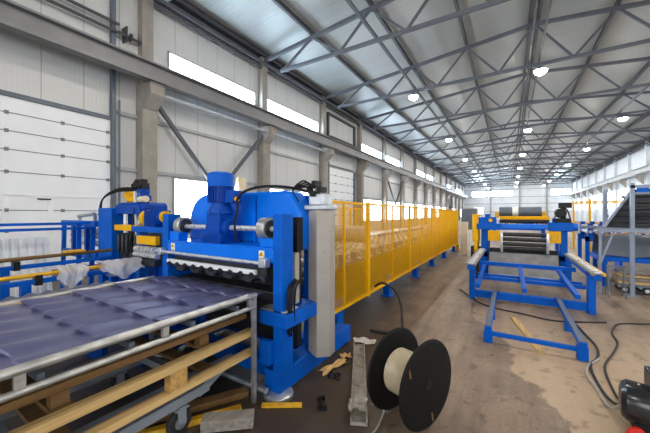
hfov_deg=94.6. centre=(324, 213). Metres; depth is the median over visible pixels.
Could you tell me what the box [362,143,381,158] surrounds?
window
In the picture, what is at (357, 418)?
channel
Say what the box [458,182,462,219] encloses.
column
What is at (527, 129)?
lamp
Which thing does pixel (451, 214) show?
mesh fence
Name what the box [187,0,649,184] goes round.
ceiling
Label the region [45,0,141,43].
pipe
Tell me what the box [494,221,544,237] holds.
machine
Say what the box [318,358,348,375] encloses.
scrap
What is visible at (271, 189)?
window
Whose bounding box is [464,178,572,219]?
wall
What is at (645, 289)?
trolley
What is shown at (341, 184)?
door
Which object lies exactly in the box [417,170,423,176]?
window
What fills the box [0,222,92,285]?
rail
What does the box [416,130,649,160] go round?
roof truss
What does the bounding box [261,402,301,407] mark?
wood offcut
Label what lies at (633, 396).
motor
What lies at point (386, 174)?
column
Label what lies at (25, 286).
conveyor
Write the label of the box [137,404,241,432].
batten
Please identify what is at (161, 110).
brace
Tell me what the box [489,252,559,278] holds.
sheet
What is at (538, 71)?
diffuser
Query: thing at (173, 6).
beam
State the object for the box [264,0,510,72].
roof truss
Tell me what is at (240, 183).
wall box
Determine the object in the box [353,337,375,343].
paper scrap
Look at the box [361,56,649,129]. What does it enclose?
roof truss
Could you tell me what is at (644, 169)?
beam
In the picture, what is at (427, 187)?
column
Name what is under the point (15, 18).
beam
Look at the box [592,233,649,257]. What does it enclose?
bundle
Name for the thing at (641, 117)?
purlin
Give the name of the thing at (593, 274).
frame
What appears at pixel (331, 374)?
rag
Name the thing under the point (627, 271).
board
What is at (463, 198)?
column
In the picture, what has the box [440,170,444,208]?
column
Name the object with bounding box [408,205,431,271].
mesh fence
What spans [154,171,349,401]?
press
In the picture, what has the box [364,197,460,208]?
girt
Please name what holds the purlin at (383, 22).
on the roof truss
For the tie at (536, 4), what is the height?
0.070 m
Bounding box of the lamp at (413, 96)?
[408,91,418,99]
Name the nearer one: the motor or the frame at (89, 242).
the motor
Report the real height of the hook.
0.030 m
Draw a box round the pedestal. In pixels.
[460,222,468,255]
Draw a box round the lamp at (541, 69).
[533,64,547,74]
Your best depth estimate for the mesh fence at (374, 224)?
5.47 m
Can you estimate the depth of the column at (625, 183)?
38.84 m
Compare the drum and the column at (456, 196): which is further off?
the column at (456, 196)
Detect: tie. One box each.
[345,0,488,185]
[513,0,538,186]
[515,0,551,184]
[540,82,649,185]
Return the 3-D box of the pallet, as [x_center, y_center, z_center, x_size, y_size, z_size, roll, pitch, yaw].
[-1.791,1.081,1.939,1.315,0.272,2.420,0,0,32]
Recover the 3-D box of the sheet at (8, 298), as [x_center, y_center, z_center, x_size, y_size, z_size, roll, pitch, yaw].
[-2.986,0.816,2.664,0.420,0.030,2.000,0,0,32]
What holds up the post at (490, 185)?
on the floor
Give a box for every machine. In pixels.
[471,203,577,279]
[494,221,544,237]
[578,221,649,263]
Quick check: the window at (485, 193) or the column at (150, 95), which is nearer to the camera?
the column at (150, 95)
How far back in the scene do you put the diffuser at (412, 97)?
17.56 m
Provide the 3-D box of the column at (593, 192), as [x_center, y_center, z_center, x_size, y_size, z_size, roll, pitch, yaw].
[48.544,-3.325,54.419,1.110,9.850,0.520,0,0,32]
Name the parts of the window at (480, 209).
pane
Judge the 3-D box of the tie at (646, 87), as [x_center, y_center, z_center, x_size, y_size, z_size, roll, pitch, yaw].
[27.686,-7.370,32.036,0.110,0.110,108.000,0,0,32]
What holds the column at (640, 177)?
on the floor
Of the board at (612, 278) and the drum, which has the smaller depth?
the drum
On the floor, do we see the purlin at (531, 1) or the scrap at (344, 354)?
the scrap at (344, 354)
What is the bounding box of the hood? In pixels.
[190,190,308,249]
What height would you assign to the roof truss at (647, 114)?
2.160 m
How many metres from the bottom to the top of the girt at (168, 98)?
0.133 m
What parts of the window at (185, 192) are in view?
pane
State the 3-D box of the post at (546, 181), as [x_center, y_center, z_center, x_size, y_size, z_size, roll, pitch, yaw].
[57.087,-3.450,77.142,0.400,10.100,0.350,0,0,32]
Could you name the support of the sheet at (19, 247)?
on the floor
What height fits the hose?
0.523 m
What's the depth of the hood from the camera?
3.20 m
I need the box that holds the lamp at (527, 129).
[523,126,531,131]
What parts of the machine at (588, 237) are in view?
leg, leg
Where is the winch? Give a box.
[122,26,132,43]
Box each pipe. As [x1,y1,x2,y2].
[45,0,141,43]
[66,0,119,25]
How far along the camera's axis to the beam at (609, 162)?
42.05 m
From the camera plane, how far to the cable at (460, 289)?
4.60 m
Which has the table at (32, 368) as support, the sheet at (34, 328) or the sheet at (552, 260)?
the sheet at (34, 328)
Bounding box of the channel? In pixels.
[350,340,367,426]
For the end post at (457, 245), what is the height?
1.800 m
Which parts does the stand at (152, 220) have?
frame post, tool plate, motor, frame post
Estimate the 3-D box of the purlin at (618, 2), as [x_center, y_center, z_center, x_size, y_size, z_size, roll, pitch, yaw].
[25.345,-9.190,33.479,0.120,0.220,108.000,0,0,32]
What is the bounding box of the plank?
[200,408,254,432]
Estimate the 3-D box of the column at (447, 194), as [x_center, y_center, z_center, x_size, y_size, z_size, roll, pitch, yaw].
[25.320,-3.325,61.692,0.960,9.850,0.520,0,0,32]
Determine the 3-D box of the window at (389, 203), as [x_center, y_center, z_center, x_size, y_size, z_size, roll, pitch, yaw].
[7.628,-0.350,33.831,0.070,2.020,4.920,0,0,32]
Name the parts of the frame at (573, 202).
post, rail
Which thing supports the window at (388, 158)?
in the wall at (28, 67)
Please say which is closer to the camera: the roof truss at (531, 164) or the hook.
the hook
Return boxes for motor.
[618,366,649,432]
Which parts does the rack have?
post, leg, plate, post, name rail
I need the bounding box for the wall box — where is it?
[235,177,245,190]
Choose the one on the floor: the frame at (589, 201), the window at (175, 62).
the frame at (589, 201)
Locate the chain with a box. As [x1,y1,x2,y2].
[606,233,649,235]
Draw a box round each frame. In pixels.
[60,212,97,288]
[301,225,455,323]
[465,248,605,361]
[572,201,620,248]
[575,199,621,251]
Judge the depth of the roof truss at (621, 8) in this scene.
15.05 m
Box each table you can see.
[0,276,257,403]
[590,252,649,286]
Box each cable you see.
[460,289,606,322]
[576,324,617,404]
[585,358,618,409]
[603,323,649,399]
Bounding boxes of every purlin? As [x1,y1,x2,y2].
[174,0,460,181]
[272,0,476,183]
[365,0,488,181]
[453,0,501,180]
[514,0,533,170]
[515,0,542,176]
[529,0,621,176]
[546,60,649,174]
[556,112,649,179]
[574,136,649,178]
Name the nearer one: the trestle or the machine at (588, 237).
the trestle
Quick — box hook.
[317,395,326,410]
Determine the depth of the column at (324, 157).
20.78 m
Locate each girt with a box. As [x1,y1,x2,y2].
[117,111,319,165]
[117,167,305,189]
[164,95,327,152]
[330,166,458,200]
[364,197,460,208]
[464,202,571,204]
[470,187,568,190]
[481,195,567,197]
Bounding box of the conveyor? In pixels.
[0,248,139,299]
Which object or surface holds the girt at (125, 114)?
attached to the wall at (28, 67)
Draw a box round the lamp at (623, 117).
[617,112,628,120]
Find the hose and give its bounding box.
[370,282,403,333]
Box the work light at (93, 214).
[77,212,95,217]
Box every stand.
[84,346,107,358]
[132,210,170,278]
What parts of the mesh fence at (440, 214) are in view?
post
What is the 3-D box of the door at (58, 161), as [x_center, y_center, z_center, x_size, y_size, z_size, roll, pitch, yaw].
[-8.275,-3.100,7.885,0.235,9.400,5.175,0,0,32]
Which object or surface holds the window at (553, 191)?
in the wall at (553, 200)
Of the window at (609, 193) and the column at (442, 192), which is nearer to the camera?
the window at (609, 193)
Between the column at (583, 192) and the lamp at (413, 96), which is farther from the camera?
the column at (583, 192)
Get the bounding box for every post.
[456,209,458,250]
[490,185,491,216]
[519,182,520,206]
[546,181,547,215]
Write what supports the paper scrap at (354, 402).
on the channel
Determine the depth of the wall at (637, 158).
45.73 m
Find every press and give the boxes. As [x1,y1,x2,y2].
[98,179,166,282]
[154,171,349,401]
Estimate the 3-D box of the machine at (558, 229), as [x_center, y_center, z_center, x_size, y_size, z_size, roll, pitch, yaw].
[4.995,0.670,7.699,2.220,1.860,1.250,0,0,32]
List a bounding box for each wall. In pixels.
[0,0,463,237]
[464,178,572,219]
[573,146,644,221]
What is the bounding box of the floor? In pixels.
[3,220,649,432]
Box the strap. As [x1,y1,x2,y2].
[372,403,384,432]
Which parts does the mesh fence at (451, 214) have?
post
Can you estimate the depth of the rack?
5.82 m
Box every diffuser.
[409,95,417,99]
[534,68,546,74]
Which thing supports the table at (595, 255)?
on the floor
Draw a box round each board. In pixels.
[611,277,649,285]
[613,274,649,281]
[614,271,649,278]
[615,268,649,275]
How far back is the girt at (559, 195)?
79.55 m
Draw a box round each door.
[0,0,120,269]
[328,161,354,224]
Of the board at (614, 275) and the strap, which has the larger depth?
the board at (614, 275)
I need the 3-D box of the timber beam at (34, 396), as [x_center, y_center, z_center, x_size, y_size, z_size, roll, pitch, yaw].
[-1.384,0.922,1.699,0.080,0.045,2.440,0,0,32]
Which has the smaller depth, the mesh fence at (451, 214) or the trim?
the mesh fence at (451, 214)
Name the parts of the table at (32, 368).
rail post, rail, support leg, leg, rail post, support leg, rail post, leg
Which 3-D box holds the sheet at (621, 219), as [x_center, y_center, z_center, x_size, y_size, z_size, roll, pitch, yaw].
[6.652,-0.120,5.720,2.000,0.780,0.370,0,0,32]
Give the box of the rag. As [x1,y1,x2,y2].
[328,371,341,379]
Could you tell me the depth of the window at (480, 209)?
85.24 m
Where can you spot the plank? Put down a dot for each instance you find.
(231, 420)
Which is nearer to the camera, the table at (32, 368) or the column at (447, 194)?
the table at (32, 368)
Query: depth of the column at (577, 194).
64.27 m
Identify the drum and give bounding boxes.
[367,327,450,431]
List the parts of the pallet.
rail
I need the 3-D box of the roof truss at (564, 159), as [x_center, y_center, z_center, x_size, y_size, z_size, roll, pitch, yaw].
[32.239,-8.260,50.375,24.216,2.160,0.160,0,0,32]
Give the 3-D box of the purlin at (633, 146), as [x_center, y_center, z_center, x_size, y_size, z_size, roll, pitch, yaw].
[32.920,-8.300,28.808,0.120,0.220,108.000,0,0,32]
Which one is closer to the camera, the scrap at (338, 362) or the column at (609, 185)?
the scrap at (338, 362)
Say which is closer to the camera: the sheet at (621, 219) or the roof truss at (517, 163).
the sheet at (621, 219)
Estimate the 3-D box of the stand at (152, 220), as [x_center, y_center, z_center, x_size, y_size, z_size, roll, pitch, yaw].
[-2.451,0.772,4.284,0.870,1.655,0.280,0,0,32]
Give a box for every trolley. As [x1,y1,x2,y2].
[0,336,232,432]
[611,279,649,294]
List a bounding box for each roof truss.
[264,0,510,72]
[324,0,649,107]
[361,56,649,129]
[385,91,649,143]
[403,113,649,153]
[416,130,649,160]
[426,142,644,166]
[435,151,626,171]
[444,158,609,175]
[447,163,602,178]
[452,168,593,181]
[456,171,586,183]
[460,175,580,185]
[463,177,575,187]
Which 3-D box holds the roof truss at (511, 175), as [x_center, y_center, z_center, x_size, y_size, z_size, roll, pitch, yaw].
[44.837,-8.260,70.803,24.216,2.160,0.160,0,0,32]
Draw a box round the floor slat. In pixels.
[510,317,545,353]
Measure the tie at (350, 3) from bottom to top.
0.110 m
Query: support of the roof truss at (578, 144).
on the column at (640, 177)
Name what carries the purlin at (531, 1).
on the roof truss
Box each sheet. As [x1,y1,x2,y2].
[0,237,52,296]
[0,276,262,369]
[0,281,112,301]
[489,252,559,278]
[607,189,649,227]
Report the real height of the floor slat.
0.020 m
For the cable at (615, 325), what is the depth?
3.38 m
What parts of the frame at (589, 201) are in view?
post, rail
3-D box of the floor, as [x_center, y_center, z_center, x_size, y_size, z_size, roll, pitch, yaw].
[22.792,1.700,35.054,25.200,0.200,108.600,0,0,32]
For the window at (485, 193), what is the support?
in the wall at (553, 200)
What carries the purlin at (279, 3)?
on the roof truss
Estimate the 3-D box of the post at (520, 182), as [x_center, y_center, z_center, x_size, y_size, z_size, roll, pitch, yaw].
[52.065,-3.450,80.238,0.400,10.100,0.350,0,0,32]
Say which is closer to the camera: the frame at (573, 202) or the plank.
the plank
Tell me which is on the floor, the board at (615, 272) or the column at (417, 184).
the column at (417, 184)
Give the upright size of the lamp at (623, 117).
0.620 m
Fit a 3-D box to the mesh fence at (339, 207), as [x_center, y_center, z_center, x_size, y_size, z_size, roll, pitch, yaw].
[0.689,0.703,8.262,0.050,1.795,2.938,0,0,32]
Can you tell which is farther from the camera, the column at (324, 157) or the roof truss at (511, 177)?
the roof truss at (511, 177)
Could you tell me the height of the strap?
0.021 m
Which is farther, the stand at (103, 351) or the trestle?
the trestle
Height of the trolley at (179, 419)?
0.382 m
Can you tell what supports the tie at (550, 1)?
on the roof truss at (550, 134)
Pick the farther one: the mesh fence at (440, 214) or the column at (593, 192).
the column at (593, 192)
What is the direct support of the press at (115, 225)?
on the floor
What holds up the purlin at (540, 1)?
on the roof truss
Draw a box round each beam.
[0,0,467,197]
[0,313,245,414]
[154,0,465,186]
[567,164,649,195]
[571,141,649,182]
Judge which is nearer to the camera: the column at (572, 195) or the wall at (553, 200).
the column at (572, 195)
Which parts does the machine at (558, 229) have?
frame post, guard plate, panel, guard plate, frame post, drive motor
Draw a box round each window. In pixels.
[167,51,255,104]
[172,177,234,217]
[267,98,318,131]
[270,188,308,194]
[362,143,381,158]
[364,199,380,220]
[386,155,399,166]
[388,201,399,219]
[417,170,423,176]
[472,190,512,196]
[476,207,483,213]
[551,188,570,194]
[583,197,585,210]
[589,196,592,209]
[597,194,601,209]
[608,191,611,208]
[617,189,624,206]
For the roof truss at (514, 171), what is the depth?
64.94 m
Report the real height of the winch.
0.500 m
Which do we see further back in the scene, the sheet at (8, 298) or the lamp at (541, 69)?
the lamp at (541, 69)
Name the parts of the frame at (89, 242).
leg, plate, plate, leg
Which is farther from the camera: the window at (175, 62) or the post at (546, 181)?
the post at (546, 181)
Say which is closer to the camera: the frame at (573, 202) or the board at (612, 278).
the board at (612, 278)
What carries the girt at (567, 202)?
attached to the wall at (553, 200)
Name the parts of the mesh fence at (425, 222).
post, rail, rail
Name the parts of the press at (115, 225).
ram plate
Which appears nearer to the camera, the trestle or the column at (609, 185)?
the trestle
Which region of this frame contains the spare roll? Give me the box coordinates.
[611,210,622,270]
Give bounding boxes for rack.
[579,183,649,297]
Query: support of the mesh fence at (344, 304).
attached to the frame at (387, 291)
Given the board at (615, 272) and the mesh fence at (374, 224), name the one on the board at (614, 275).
the board at (615, 272)
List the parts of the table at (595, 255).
leg, leg, frame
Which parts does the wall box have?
lid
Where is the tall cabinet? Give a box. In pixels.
[461,208,477,229]
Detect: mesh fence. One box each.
[332,200,367,313]
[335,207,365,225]
[366,202,409,296]
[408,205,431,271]
[431,207,446,258]
[447,209,457,249]
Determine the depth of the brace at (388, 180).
33.46 m
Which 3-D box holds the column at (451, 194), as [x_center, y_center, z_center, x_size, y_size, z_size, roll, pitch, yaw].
[28.469,-3.325,66.799,0.960,9.850,0.520,0,0,32]
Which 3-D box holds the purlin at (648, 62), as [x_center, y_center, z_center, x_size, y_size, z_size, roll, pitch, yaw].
[27.899,-8.890,31.905,0.120,0.220,108.000,0,0,32]
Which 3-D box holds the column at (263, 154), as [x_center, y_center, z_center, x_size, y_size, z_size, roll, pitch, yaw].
[-3.025,-3.325,15.728,0.960,9.850,0.520,0,0,32]
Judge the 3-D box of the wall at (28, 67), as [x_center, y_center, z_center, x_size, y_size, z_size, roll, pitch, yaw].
[12.237,-3.450,41.563,0.200,10.100,108.000,0,0,32]
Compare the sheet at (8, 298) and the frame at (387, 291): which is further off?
the frame at (387, 291)
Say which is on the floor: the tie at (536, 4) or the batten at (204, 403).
the batten at (204, 403)
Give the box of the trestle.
[605,265,626,298]
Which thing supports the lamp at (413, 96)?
hanging from the roof truss at (621, 8)
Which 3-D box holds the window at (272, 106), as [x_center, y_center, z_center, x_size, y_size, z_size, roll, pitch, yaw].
[-1.833,-5.885,18.489,0.070,0.850,5.170,0,0,32]
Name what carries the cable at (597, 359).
on the floor
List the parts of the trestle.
leg, leg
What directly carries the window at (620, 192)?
in the wall at (637, 158)
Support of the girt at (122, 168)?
attached to the wall at (28, 67)
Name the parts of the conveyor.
leg, leg, edge rail, edge rail, leg, leg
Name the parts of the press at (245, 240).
post, plate, guide rod, motor, slide plate, post, control panel, post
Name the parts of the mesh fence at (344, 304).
rail, rail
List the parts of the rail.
leg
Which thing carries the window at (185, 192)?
in the wall at (28, 67)
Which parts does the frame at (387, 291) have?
drive motor, leg, leg, leg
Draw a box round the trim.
[326,112,359,148]
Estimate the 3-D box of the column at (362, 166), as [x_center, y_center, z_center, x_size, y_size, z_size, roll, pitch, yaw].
[3.274,-3.325,25.942,0.960,9.850,0.520,0,0,32]
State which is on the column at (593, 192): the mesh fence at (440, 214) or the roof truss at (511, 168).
the roof truss at (511, 168)
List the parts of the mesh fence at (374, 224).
post, rail, rail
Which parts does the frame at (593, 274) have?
post, rail, tilt arm, post, floor rail, tilt arm, tilt arm, post, floor rail, rail, post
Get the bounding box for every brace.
[158,106,262,178]
[388,180,402,204]
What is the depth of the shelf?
2.65 m
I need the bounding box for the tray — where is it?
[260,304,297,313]
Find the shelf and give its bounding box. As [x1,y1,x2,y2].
[259,298,316,329]
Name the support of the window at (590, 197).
in the wall at (637, 158)
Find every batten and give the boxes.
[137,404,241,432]
[147,386,248,426]
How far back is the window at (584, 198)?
62.78 m
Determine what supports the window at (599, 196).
in the wall at (637, 158)
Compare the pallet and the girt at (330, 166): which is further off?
the girt at (330, 166)
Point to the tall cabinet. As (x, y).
(466, 213)
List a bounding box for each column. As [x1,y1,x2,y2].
[136,0,164,224]
[257,56,276,191]
[319,95,334,193]
[357,119,368,225]
[382,134,391,229]
[400,146,408,226]
[414,154,420,206]
[424,161,430,207]
[433,166,438,222]
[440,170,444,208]
[445,174,450,208]
[450,177,454,209]
[455,181,458,209]
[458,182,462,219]
[462,184,465,207]
[571,178,577,220]
[576,176,582,220]
[582,172,588,221]
[588,168,596,221]
[596,164,605,220]
[606,160,616,208]
[619,153,630,195]
[635,141,649,188]
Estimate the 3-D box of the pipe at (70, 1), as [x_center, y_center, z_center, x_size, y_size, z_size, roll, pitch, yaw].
[-11.321,-6.300,2.693,0.100,0.095,17.100,0,0,32]
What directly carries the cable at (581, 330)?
on the floor
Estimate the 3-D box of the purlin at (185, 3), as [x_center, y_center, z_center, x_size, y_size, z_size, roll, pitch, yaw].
[12.663,-8.300,41.300,0.120,0.220,108.000,0,0,32]
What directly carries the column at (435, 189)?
on the floor
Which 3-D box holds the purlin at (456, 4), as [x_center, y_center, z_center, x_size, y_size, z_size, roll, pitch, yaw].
[20.238,-9.190,36.629,0.120,0.220,108.000,0,0,32]
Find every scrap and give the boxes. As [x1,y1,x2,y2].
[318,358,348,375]
[340,352,351,357]
[348,396,367,412]
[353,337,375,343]
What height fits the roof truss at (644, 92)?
2.160 m
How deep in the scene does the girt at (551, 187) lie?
79.61 m
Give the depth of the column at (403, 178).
36.08 m
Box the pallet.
[0,328,250,432]
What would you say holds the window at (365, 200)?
in the wall at (28, 67)

